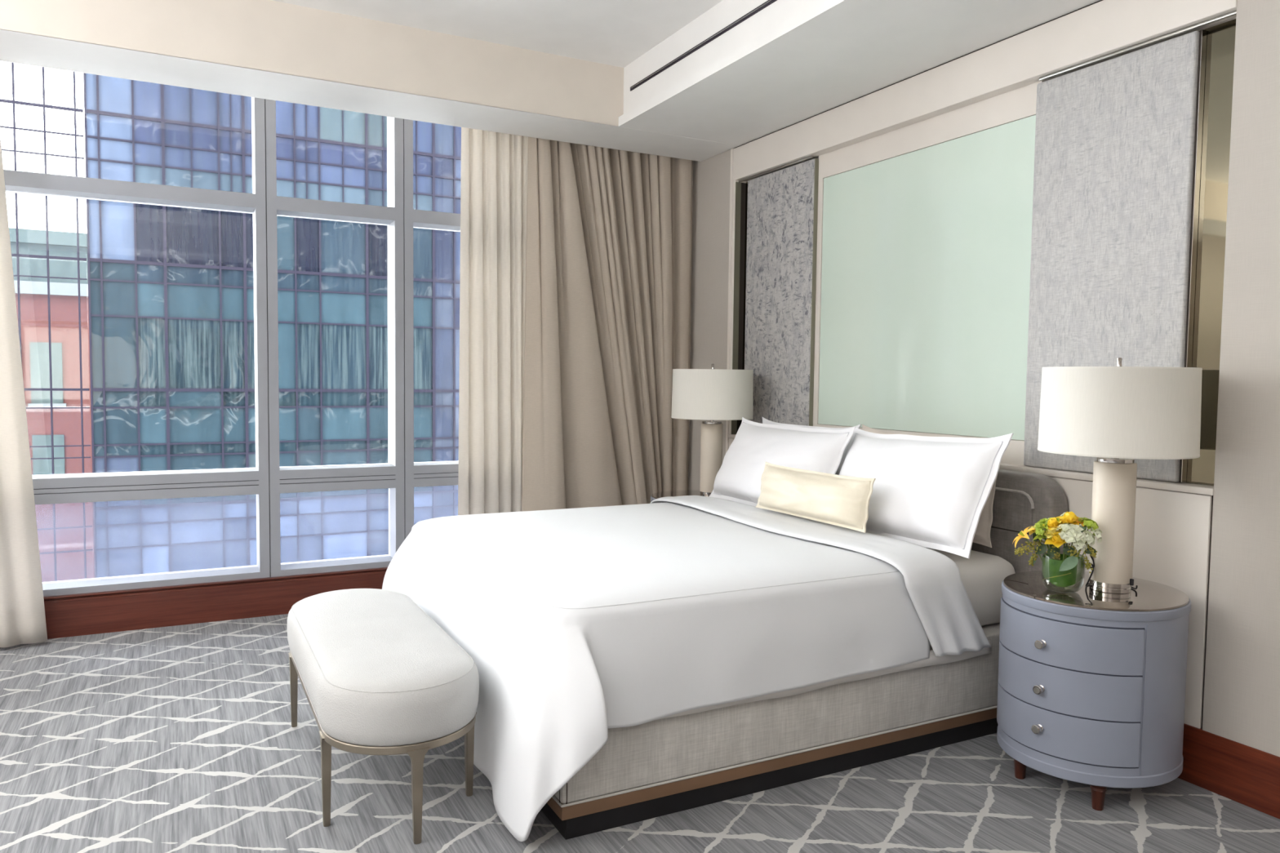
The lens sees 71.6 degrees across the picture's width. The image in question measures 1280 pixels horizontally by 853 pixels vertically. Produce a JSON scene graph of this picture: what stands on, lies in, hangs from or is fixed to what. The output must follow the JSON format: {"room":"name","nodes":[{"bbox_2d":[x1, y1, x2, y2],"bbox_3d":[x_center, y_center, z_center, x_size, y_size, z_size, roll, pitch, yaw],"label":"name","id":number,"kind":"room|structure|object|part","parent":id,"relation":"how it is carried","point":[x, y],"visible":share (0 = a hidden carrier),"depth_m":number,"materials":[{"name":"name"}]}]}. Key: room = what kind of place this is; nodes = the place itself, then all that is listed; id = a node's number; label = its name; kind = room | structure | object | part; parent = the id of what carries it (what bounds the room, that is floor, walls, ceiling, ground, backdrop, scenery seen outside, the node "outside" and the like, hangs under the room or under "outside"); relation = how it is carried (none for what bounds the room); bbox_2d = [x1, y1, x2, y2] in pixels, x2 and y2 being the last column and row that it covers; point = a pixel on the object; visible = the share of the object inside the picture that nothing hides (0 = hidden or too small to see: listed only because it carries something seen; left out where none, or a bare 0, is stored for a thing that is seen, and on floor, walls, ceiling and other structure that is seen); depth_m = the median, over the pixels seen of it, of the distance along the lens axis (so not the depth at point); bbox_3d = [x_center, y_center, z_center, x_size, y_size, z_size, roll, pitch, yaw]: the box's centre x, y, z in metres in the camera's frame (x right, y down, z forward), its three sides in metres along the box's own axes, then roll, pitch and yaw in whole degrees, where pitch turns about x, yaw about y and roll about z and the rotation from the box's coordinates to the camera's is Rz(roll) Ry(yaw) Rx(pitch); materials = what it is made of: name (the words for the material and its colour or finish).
{"room":"hotel room","nodes":[
{"label":"hotel room","id":0,"kind":"room"},
{"bbox_2d":[271,0,722,67],"bbox_3d":[-1.915,-2.016,1.237,9.300,0.120,7.650,-1,4,-27],"label":"ceiling","id":1,"kind":"structure","parent":0,"point":[614,33],"depth_m":4.63,"materials":[{"name":"paint"}]},
{"bbox_2d":[0,613,1279,852],"bbox_3d":[-2.036,1.402,1.383,9.120,0.100,7.650,-1,4,-27],"label":"floor","id":2,"kind":"structure","parent":0,"point":[177,739],"depth_m":3.09,"materials":[{"name":"grey carpet"}]},
{"bbox_2d":[0,136,47,647],"bbox_3d":[-3.537,-0.445,4.355,0.974,3.175,0.081,-1,4,-27],"label":"curtain","id":3,"kind":"object","parent":2,"relation":"on","point":[22,609],"visible":1,"depth_m":4.56,"materials":[{"name":"beige fabric"}]},
{"bbox_2d":[287,588,479,844],"bbox_3d":[-1.005,0.997,3.346,0.516,0.518,1.416,-1,4,-27],"label":"bench","id":4,"kind":"object","parent":2,"relation":"on","point":[377,675],"visible":1,"depth_m":2.85,"materials":[{"name":"beige fabric"}]},
{"bbox_3d":[-1.422,1.084,3.643,0.034,0.300,0.072,-1,4,-27],"label":"leg","id":5,"kind":"part","parent":4,"relation":"part of","materials":[{"name":"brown metal"}]},
{"bbox_3d":[-1.007,1.133,2.846,0.034,0.300,0.072,-1,4,-27],"label":"leg","id":6,"kind":"part","parent":4,"relation":"part of","materials":[{"name":"brown metal"}]},
{"bbox_2d":[287,588,479,746],"bbox_3d":[-1.003,0.838,3.338,0.516,0.200,1.416,-1,4,-27],"label":"seat cushion","id":7,"kind":"object","parent":4,"relation":"on","point":[373,668],"depth_m":2.88,"materials":[{"name":"beige fabric"}]},
{"bbox_3d":[-0.690,1.143,2.746,0.072,0.300,0.034,-1,4,-27],"label":"leg","id":8,"kind":"part","parent":4,"relation":"part of","materials":[{"name":"brown metal"}]},
{"bbox_3d":[-0.590,1.126,3.062,0.034,0.300,0.072,-1,4,-27],"label":"leg","id":9,"kind":"part","parent":4,"relation":"part of","materials":[{"name":"brown metal"}]},
{"bbox_2d":[457,127,528,515],"bbox_3d":[-0.937,-0.490,5.742,0.481,3.175,0.072,-1,4,-27],"label":"curtain","id":10,"kind":"object","parent":2,"relation":"on","point":[494,181],"visible":0.77,"depth_m":5.71,"materials":[{"name":"beige fabric"}]},
{"bbox_2d":[650,489,700,506],"bbox_3d":[0.365,0.790,5.636,0.667,0.711,0.602,0,3,-19],"label":"nightstand","id":11,"kind":"object","parent":2,"relation":"on","point":[676,492],"visible":0.1,"depth_m":5.68,"materials":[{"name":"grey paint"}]},
{"bbox_3d":[0.384,0.440,5.622,0.624,0.010,0.590,0,3,-19],"label":"glass","id":12,"kind":"part","parent":11,"relation":"part of","materials":[{"name":"glass"}]},
{"bbox_2d":[671,363,753,496],"bbox_3d":[0.448,0.025,5.528,0.509,0.831,0.509,-1,4,-27],"label":"table lamp","id":13,"kind":"object","parent":11,"relation":"on","point":[712,395],"visible":0.86,"depth_m":5.33,"materials":[{"name":"white fabric"}]},
{"bbox_3d":[0.451,-0.203,5.516,0.509,0.302,0.509,-1,4,-27],"label":"lamp shade","id":14,"kind":"part","parent":13,"relation":"part of","materials":[{"name":"fabric"}]},
{"bbox_2d":[541,469,1067,839],"bbox_3d":[0.293,0.699,4.083,2.212,1.062,2.084,-1,4,-27],"label":"bed","id":15,"kind":"object","parent":2,"relation":"on","point":[660,767],"visible":0.21,"depth_m":3.17,"materials":[{"name":"grey fabric"}]},
{"bbox_3d":[0.247,1.130,4.085,2.109,0.045,1.937,-1,4,-27],"label":"rail","id":16,"kind":"part","parent":15,"relation":"part of","materials":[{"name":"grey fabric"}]},
{"bbox_2d":[691,506,1015,626],"bbox_3d":[0.259,0.655,4.064,2.065,0.286,1.878,-1,4,-27],"label":"mattress","id":17,"kind":"object","parent":15,"relation":"on","point":[982,575],"visible":0.12,"depth_m":3.62,"materials":[{"name":"white fabric"}]},
{"bbox_2d":[382,495,991,841],"bbox_3d":[0.053,0.819,4.006,1.979,0.765,2.321,-1,4,-27],"label":"duvet","id":18,"kind":"object","parent":17,"relation":"on","point":[575,624],"visible":0.98,"depth_m":3.13,"materials":[{"name":"white fabric"}]},
{"bbox_2d":[755,462,875,533],"bbox_3d":[0.785,0.314,4.104,0.140,0.230,0.795,-1,4,-27],"label":"lumbar cushion","id":19,"kind":"object","parent":18,"relation":"on","point":[840,500],"visible":1,"depth_m":4.00,"materials":[{"name":"beige fabric"}]},
{"bbox_2d":[708,417,855,506],"bbox_3d":[0.709,0.208,4.749,0.312,0.469,1.071,-1,3,-24],"label":"pillow","id":20,"kind":"object","parent":17,"relation":"on","point":[754,444],"visible":0.75,"depth_m":4.68,"materials":[{"name":"white fabric"}]},
{"bbox_2d":[762,417,861,475],"bbox_3d":[0.890,0.201,4.883,0.104,0.472,0.870,-1,4,-27],"label":"pillow","id":21,"kind":"object","parent":17,"relation":"on","point":[766,421],"visible":0.11,"depth_m":4.75,"materials":[{"name":"white fabric"}]},
{"bbox_2d":[838,427,1013,558],"bbox_3d":[1.163,0.260,3.943,0.319,0.518,0.984,-1,4,-27],"label":"pillow","id":22,"kind":"object","parent":17,"relation":"on","point":[931,492],"visible":0.74,"depth_m":3.70,"materials":[{"name":"white fabric"}]},
{"bbox_2d":[862,424,997,547],"bbox_3d":[1.295,0.249,4.097,0.115,0.473,0.860,-1,4,-27],"label":"pillow","id":23,"kind":"object","parent":17,"relation":"on","point":[982,535],"visible":0.12,"depth_m":3.75,"materials":[{"name":"beige fabric"}]},
{"bbox_3d":[1.196,0.563,4.545,0.024,0.664,1.904,-1,4,-27],"label":"panel","id":24,"kind":"part","parent":15,"relation":"part of","materials":[{"name":"grey fabric"}]},
{"bbox_3d":[1.234,0.533,4.563,0.096,0.762,2.084,-1,4,-27],"label":"headboard","id":25,"kind":"part","parent":15,"relation":"part of","materials":[{"name":"grey fabric"}]},
{"bbox_2d":[996,570,1191,810],"bbox_3d":[1.625,0.938,3.224,0.667,0.711,0.602,-2,4,-35],"label":"nightstand","id":26,"kind":"object","parent":2,"relation":"on","point":[1091,683],"visible":0.91,"depth_m":2.98,"materials":[{"name":"blue paint"}]},
{"bbox_3d":[1.397,1.235,3.256,0.051,0.108,0.051,-2,4,-35],"label":"leg","id":27,"kind":"part","parent":26,"relation":"part of","materials":[{"name":"brown wood"}]},
{"bbox_3d":[1.365,1.038,3.045,0.028,0.031,0.031,-2,4,-35],"label":"knob","id":28,"kind":"part","parent":26,"relation":"part of","materials":[{"name":"silver metal"}]},
{"bbox_3d":[1.366,0.900,3.037,0.028,0.031,0.031,-2,4,-35],"label":"knob","id":29,"kind":"part","parent":26,"relation":"part of","materials":[{"name":"silver metal"}]},
{"bbox_3d":[1.368,0.744,3.028,0.028,0.031,0.031,-2,4,-35],"label":"knob","id":30,"kind":"part","parent":26,"relation":"part of","materials":[{"name":"silver metal"}]},
{"bbox_2d":[1040,551,1085,593],"bbox_3d":[1.502,0.520,3.150,0.143,0.128,0.143,-1,4,-27],"label":"vase","id":31,"kind":"object","parent":26,"relation":"on","point":[1050,568],"visible":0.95,"depth_m":3.10,"materials":[{"name":"clear glass"}]},
{"bbox_2d":[1012,511,1102,584],"bbox_3d":[1.479,0.431,3.147,0.287,0.265,0.154,2,3,18],"label":"bouquet","id":32,"kind":"object","parent":31,"relation":"in","point":[1068,522],"visible":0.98,"depth_m":3.11,"materials":[{"name":"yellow plant"}]},
{"bbox_3d":[1.382,0.397,3.190,0.091,0.074,0.096,-1,4,-27],"label":"flower","id":33,"kind":"part","parent":32,"relation":"part of","materials":[{"name":"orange plant"}]},
{"bbox_3d":[1.416,0.371,3.175,0.045,0.037,0.053,1,3,9],"label":"flower","id":34,"kind":"part","parent":32,"relation":"part of","materials":[{"name":"yellow plant"}]},
{"bbox_3d":[1.433,0.356,3.162,0.076,0.036,0.071,-1,4,-27],"label":"flower","id":35,"kind":"part","parent":32,"relation":"part of","materials":[{"name":"green plant"}]},
{"bbox_3d":[1.428,0.368,3.148,0.047,0.030,0.048,-1,4,-27],"label":"flower","id":36,"kind":"part","parent":32,"relation":"part of","materials":[{"name":"green plant"}]},
{"bbox_3d":[1.435,0.387,3.151,0.062,0.043,0.073,0,3,-7],"label":"flower","id":37,"kind":"part","parent":32,"relation":"part of","materials":[{"name":"green plant"}]},
{"bbox_3d":[1.452,0.338,3.180,0.062,0.028,0.061,-1,4,-27],"label":"flower","id":38,"kind":"part","parent":32,"relation":"part of","materials":[{"name":"green plant"}]},
{"bbox_3d":[1.459,0.369,3.131,0.072,0.044,0.076,-1,4,-27],"label":"flower","id":39,"kind":"part","parent":32,"relation":"part of","materials":[{"name":"yellow plant"}]},
{"bbox_3d":[1.468,0.342,3.137,0.072,0.044,0.083,-1,4,-27],"label":"flower","id":40,"kind":"part","parent":32,"relation":"part of","materials":[{"name":"yellow plant"}]},
{"bbox_3d":[1.468,0.395,3.116,0.085,0.050,0.077,2,3,24],"label":"flower","id":41,"kind":"part","parent":32,"relation":"part of","materials":[{"name":"yellow plant"}]},
{"bbox_3d":[1.476,0.332,3.130,0.064,0.023,0.061,-1,4,-27],"label":"flower","id":42,"kind":"part","parent":32,"relation":"part of","materials":[{"name":"yellow plant"}]},
{"bbox_3d":[1.491,0.366,3.107,0.065,0.055,0.060,-1,4,-27],"label":"flower","id":43,"kind":"part","parent":32,"relation":"part of","materials":[{"name":"white plant"}]},
{"bbox_3d":[1.517,0.323,3.129,0.082,0.045,0.078,-1,4,-27],"label":"flower","id":44,"kind":"part","parent":32,"relation":"part of","materials":[{"name":"yellow plant"}]},
{"bbox_3d":[1.520,0.377,3.106,0.093,0.071,0.091,-1,4,-27],"label":"flower","id":45,"kind":"part","parent":32,"relation":"part of","materials":[{"name":"white plant"}]},
{"bbox_3d":[1.542,0.332,3.114,0.070,0.027,0.061,-1,4,-27],"label":"flower","id":46,"kind":"part","parent":32,"relation":"part of","materials":[{"name":"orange plant"}]},
{"bbox_3d":[1.531,0.405,3.099,0.070,0.059,0.059,0,3,-13],"label":"flower","id":47,"kind":"part","parent":32,"relation":"part of","materials":[{"name":"white plant"}]},
{"bbox_3d":[1.559,0.390,3.090,0.058,0.054,0.049,-1,4,-27],"label":"flower","id":48,"kind":"part","parent":32,"relation":"part of","materials":[{"name":"white plant"}]},
{"bbox_3d":[1.568,0.340,3.098,0.068,0.035,0.067,-1,4,-27],"label":"flower","id":49,"kind":"part","parent":32,"relation":"part of","materials":[{"name":"green plant"}]},
{"bbox_3d":[1.587,0.377,3.094,0.055,0.055,0.057,-1,4,-27],"label":"flower","id":50,"kind":"part","parent":32,"relation":"part of","materials":[{"name":"white plant"}]},
{"bbox_3d":[1.440,1.044,3.099,0.158,0.148,0.518,-2,4,-35],"label":"drawer","id":51,"kind":"part","parent":26,"relation":"part of","materials":[{"name":"blue paint"}]},
{"bbox_3d":[1.442,0.890,3.091,0.158,0.150,0.518,-2,4,-35],"label":"drawer","id":52,"kind":"part","parent":26,"relation":"part of","materials":[{"name":"blue paint"}]},
{"bbox_3d":[1.444,0.733,3.082,0.158,0.153,0.518,-2,4,-35],"label":"drawer","id":53,"kind":"part","parent":26,"relation":"part of","materials":[{"name":"blue paint"}]},
{"bbox_3d":[1.641,0.588,3.213,0.624,0.010,0.590,-2,4,-35],"label":"glass","id":54,"kind":"part","parent":26,"relation":"part of","materials":[{"name":"grey glass"}]},
{"bbox_3d":[1.562,1.250,3.023,0.051,0.108,0.051,-2,4,-35],"label":"leg","id":55,"kind":"part","parent":26,"relation":"part of","materials":[{"name":"brown wood"}]},
{"bbox_2d":[1037,357,1202,594],"bbox_3d":[1.691,0.170,3.158,0.509,0.831,0.509,-1,4,-27],"label":"table lamp","id":56,"kind":"object","parent":26,"relation":"on","point":[1117,415],"visible":0.99,"depth_m":2.98,"materials":[{"name":"white fabric"}]},
{"bbox_3d":[1.689,0.520,3.208,0.182,0.125,0.101,1,3,2],"label":"power cord","id":57,"kind":"part","parent":56,"relation":"part of","materials":[{"name":"black plastic"}]},
{"bbox_3d":[1.694,-0.057,3.146,0.509,0.302,0.509,-1,4,-27],"label":"lamp shade","id":58,"kind":"part","parent":56,"relation":"part of","materials":[{"name":"fabric"}]},
{"bbox_2d":[688,0,1279,756],"bbox_3d":[2.057,-0.414,3.404,0.300,3.400,7.650,-1,4,-27],"label":"wall","id":59,"kind":"structure","parent":0,"point":[1242,700],"depth_m":3.05,"materials":[{"name":"paint"}]},
{"bbox_2d":[44,569,386,639],"bbox_3d":[-3.793,1.042,4.624,9.000,0.220,0.250,-1,4,-27],"label":"baseboard","id":60,"kind":"structure","parent":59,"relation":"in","point":[126,613],"depth_m":5.10,"materials":[{"name":"brown wood"}]},
{"bbox_2d":[3,97,387,603],"bbox_3d":[-3.773,-0.594,4.532,9.000,3.103,0.254,-1,4,-27],"label":"window","id":61,"kind":"structure","parent":60,"relation":"on","point":[48,489],"depth_m":5.11,"materials":[{"name":"grey metal"}]},
{"bbox_2d":[264,98,404,577],"bbox_3d":[-1.899,-0.639,5.524,0.803,3.077,0.220,-1,4,-27],"label":"window","id":62,"kind":"structure","parent":60,"relation":"on","point":[390,475],"depth_m":5.51,"materials":[{"name":"grey metal"}]},
{"bbox_2d":[403,119,460,538],"bbox_3d":[-1.188,-0.651,5.894,0.803,3.077,0.220,-1,4,-27],"label":"window","id":63,"kind":"structure","parent":60,"relation":"on","point":[417,474],"depth_m":5.66,"materials":[{"name":"grey metal"}]},
{"bbox_2d":[0,0,728,155],"bbox_3d":[-3.454,-1.944,3.879,9.004,0.352,0.483,-1,4,-27],"label":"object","id":64,"kind":"structure","parent":59,"relation":"attached to","point":[266,35],"depth_m":4.58,"materials":[{"name":"paint"}]},
{"bbox_2d":[521,137,693,511],"bbox_3d":[-0.190,-0.498,6.036,1.264,3.176,0.149,-1,4,-27],"label":"curtain","id":65,"kind":"object","parent":64,"relation":"hanging from","point":[609,245],"visible":0.74,"depth_m":5.96,"materials":[{"name":"beige fabric"}]},
{"bbox_2d":[0,29,739,161],"bbox_3d":[-3.459,-1.768,3.889,9.000,0.004,0.485,-1,4,-27],"label":"trim","id":66,"kind":"structure","parent":59,"relation":"attached to","point":[17,47],"depth_m":4.80,"materials":[{"name":"paint"}]},
{"bbox_2d":[630,0,777,91],"bbox_3d":[1.171,-1.857,2.900,0.009,0.022,5.331,-1,4,-27],"label":"air vent","id":67,"kind":"object","parent":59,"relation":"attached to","point":[768,2],"visible":1,"depth_m":4.50,"materials":[{"name":"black metal"}]},
{"bbox_2d":[725,148,746,453],"bbox_3d":[0.638,-0.347,5.912,0.108,2.957,0.054,-1,4,-27],"label":"trim","id":68,"kind":"structure","parent":59,"relation":"attached to","point":[732,183],"depth_m":5.85,"materials":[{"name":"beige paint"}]},
{"bbox_2d":[737,182,746,431],"bbox_3d":[0.672,-0.774,5.872,0.040,1.654,0.002,-1,4,-27],"label":"trim","id":69,"kind":"structure","parent":59,"relation":"attached to","point":[743,184],"depth_m":5.86,"materials":[{"name":"black metal"}]},
{"bbox_2d":[741,182,747,422],"bbox_3d":[0.859,-0.758,5.552,0.004,1.657,0.738,-1,4,-27],"label":"panel frame","id":70,"kind":"structure","parent":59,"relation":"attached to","point":[746,195],"depth_m":5.86,"materials":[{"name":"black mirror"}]},
{"bbox_2d":[738,155,813,182],"bbox_3d":[0.823,-1.584,5.472,0.012,0.012,0.756,-1,4,-27],"label":"hanging rail","id":71,"kind":"object","parent":59,"relation":"attached to","point":[810,157],"visible":1,"depth_m":5.43,"materials":[{"name":"silver metal"}]},
{"bbox_2d":[744,158,818,426],"bbox_3d":[0.863,-0.750,5.491,0.044,1.648,0.684,-1,4,-27],"label":"wall panel","id":72,"kind":"object","parent":59,"relation":"attached to","point":[782,210],"visible":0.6,"depth_m":5.42,"materials":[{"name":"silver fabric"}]},
{"bbox_2d":[618,0,1100,145],"bbox_3d":[1.791,-1.811,2.603,0.878,0.352,6.630,-1,4,-27],"label":"ceiling soffit","id":73,"kind":"structure","parent":59,"relation":"attached to","point":[790,62],"depth_m":4.28,"materials":[{"name":"paint"}]},
{"bbox_2d":[734,0,1102,148],"bbox_3d":[1.383,-1.738,4.449,0.094,0.008,3.126,-1,4,-27],"label":"trim","id":74,"kind":"structure","parent":59,"relation":"attached to","point":[1100,0],"depth_m":4.24,"materials":[{"name":"white paint"}]},
{"bbox_2d":[817,115,1035,440],"bbox_3d":[1.390,-0.684,4.521,0.014,1.418,1.440,-1,4,-27],"label":"wall panel","id":75,"kind":"object","parent":59,"relation":"attached to","point":[926,251],"visible":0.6,"depth_m":4.39,"materials":[{"name":"green glass"}]},
{"bbox_2d":[813,80,1044,466],"bbox_3d":[1.385,-0.698,4.532,0.024,1.666,1.500,-1,4,-27],"label":"trim","id":76,"kind":"structure","parent":59,"relation":"attached to","point":[1019,104],"depth_m":4.46,"materials":[{"name":"beige paint"}]},
{"bbox_2d":[728,438,1212,728],"bbox_3d":[1.347,0.688,4.593,0.097,1.053,3.128,-1,4,-27],"label":"wall panel","id":77,"kind":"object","parent":59,"relation":"attached to","point":[1172,533],"depth_m":3.26,"materials":[{"name":"beige paint"}]},
{"bbox_2d":[728,434,1213,495],"bbox_3d":[1.355,0.147,4.552,0.104,0.025,3.129,-1,4,-27],"label":"trim","id":78,"kind":"structure","parent":59,"relation":"attached to","point":[1162,485],"depth_m":3.44,"materials":[{"name":"beige paint"}]},
{"bbox_2d":[733,0,1236,181],"bbox_3d":[1.377,-1.631,4.453,0.104,0.206,3.126,-1,4,-27],"label":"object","id":79,"kind":"structure","parent":59,"relation":"attached to","point":[1104,27],"depth_m":3.98,"materials":[{"name":"beige paint"}]},
{"bbox_2d":[1023,29,1207,483],"bbox_3d":[1.870,-0.632,3.558,0.044,1.648,0.690,-1,4,-27],"label":"wall panel","id":80,"kind":"object","parent":59,"relation":"attached to","point":[1117,153],"visible":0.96,"depth_m":3.49,"materials":[{"name":"grey fabric"}]},
{"bbox_2d":[1039,10,1236,80],"bbox_3d":[1.890,-1.458,3.423,0.012,0.012,0.808,-1,4,-27],"label":"hanging rail","id":81,"kind":"object","parent":59,"relation":"attached to","point":[1233,13],"visible":1,"depth_m":3.37,"materials":[{"name":"silver metal"}]},
{"bbox_2d":[1200,495,1213,728],"bbox_3d":[2.075,0.771,3.205,0.088,1.056,0.011,-1,4,-27],"label":"trim","id":82,"kind":"structure","parent":59,"relation":"attached to","point":[1212,495],"depth_m":3.18,"materials":[{"name":"beige paint"}]},
{"bbox_2d":[1186,18,1235,485],"bbox_3d":[1.930,-0.632,3.495,0.004,1.657,0.806,-1,4,-27],"label":"mirror","id":83,"kind":"object","parent":59,"relation":"attached to","point":[1220,38],"visible":0.02,"depth_m":3.21,"materials":[{"name":"brown metal"}]},
{"bbox_2d":[1177,723,1279,819],"bbox_3d":[1.969,1.189,3.315,0.026,0.208,7.400,-1,4,-27],"label":"baseboard","id":84,"kind":"structure","parent":59,"relation":"attached to","point":[1249,776],"depth_m":3.10,"materials":[{"name":"brown wood"}]},
{"label":"outside","id":85,"kind":"structure","parent":0,"visible":0},
{"bbox_3d":[-18.452,11.037,42.910,120.000,0.300,79.500,-1,4,-27],"label":"ground","id":86,"kind":"structure","parent":85,"visible":0},
{"bbox_2d":[0,62,93,581],"bbox_3d":[-14.918,-0.644,21.180,3.015,25.500,0.080,-1,4,-27],"label":"building grid lines","id":87,"kind":"object","parent":86,"relation":"on","point":[13,101],"visible":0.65,"depth_m":21.39,"materials":[{"name":"grey metal"}]},
{"bbox_2d":[8,227,94,582],"bbox_3d":[-28.934,1.379,38.694,9.800,19.200,8.250,-1,4,-27],"label":"brick building","id":88,"kind":"structure","parent":86,"relation":"on","point":[64,293],"depth_m":36.73,"materials":[{"name":"brick"}]},
{"bbox_3d":[-24.407,-0.876,36.526,1.300,0.150,0.220,-1,4,-27],"label":"sill","id":89,"kind":"part","parent":88,"relation":"part of","materials":[{"name":"white stone"}]},
{"bbox_3d":[-28.849,-5.809,38.297,9.800,0.500,8.250,-1,4,-27],"label":"cornice","id":90,"kind":"part","parent":88,"relation":"part of","materials":[{"name":"white stone"}]},
{"bbox_2d":[83,72,461,577],"bbox_3d":[-10.029,-1.042,28.749,12.597,25.622,9.040,-1,4,-27],"label":"office tower","id":91,"kind":"structure","parent":86,"relation":"on","point":[171,289],"depth_m":23.38,"materials":[{"name":"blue glass"}]}
]}

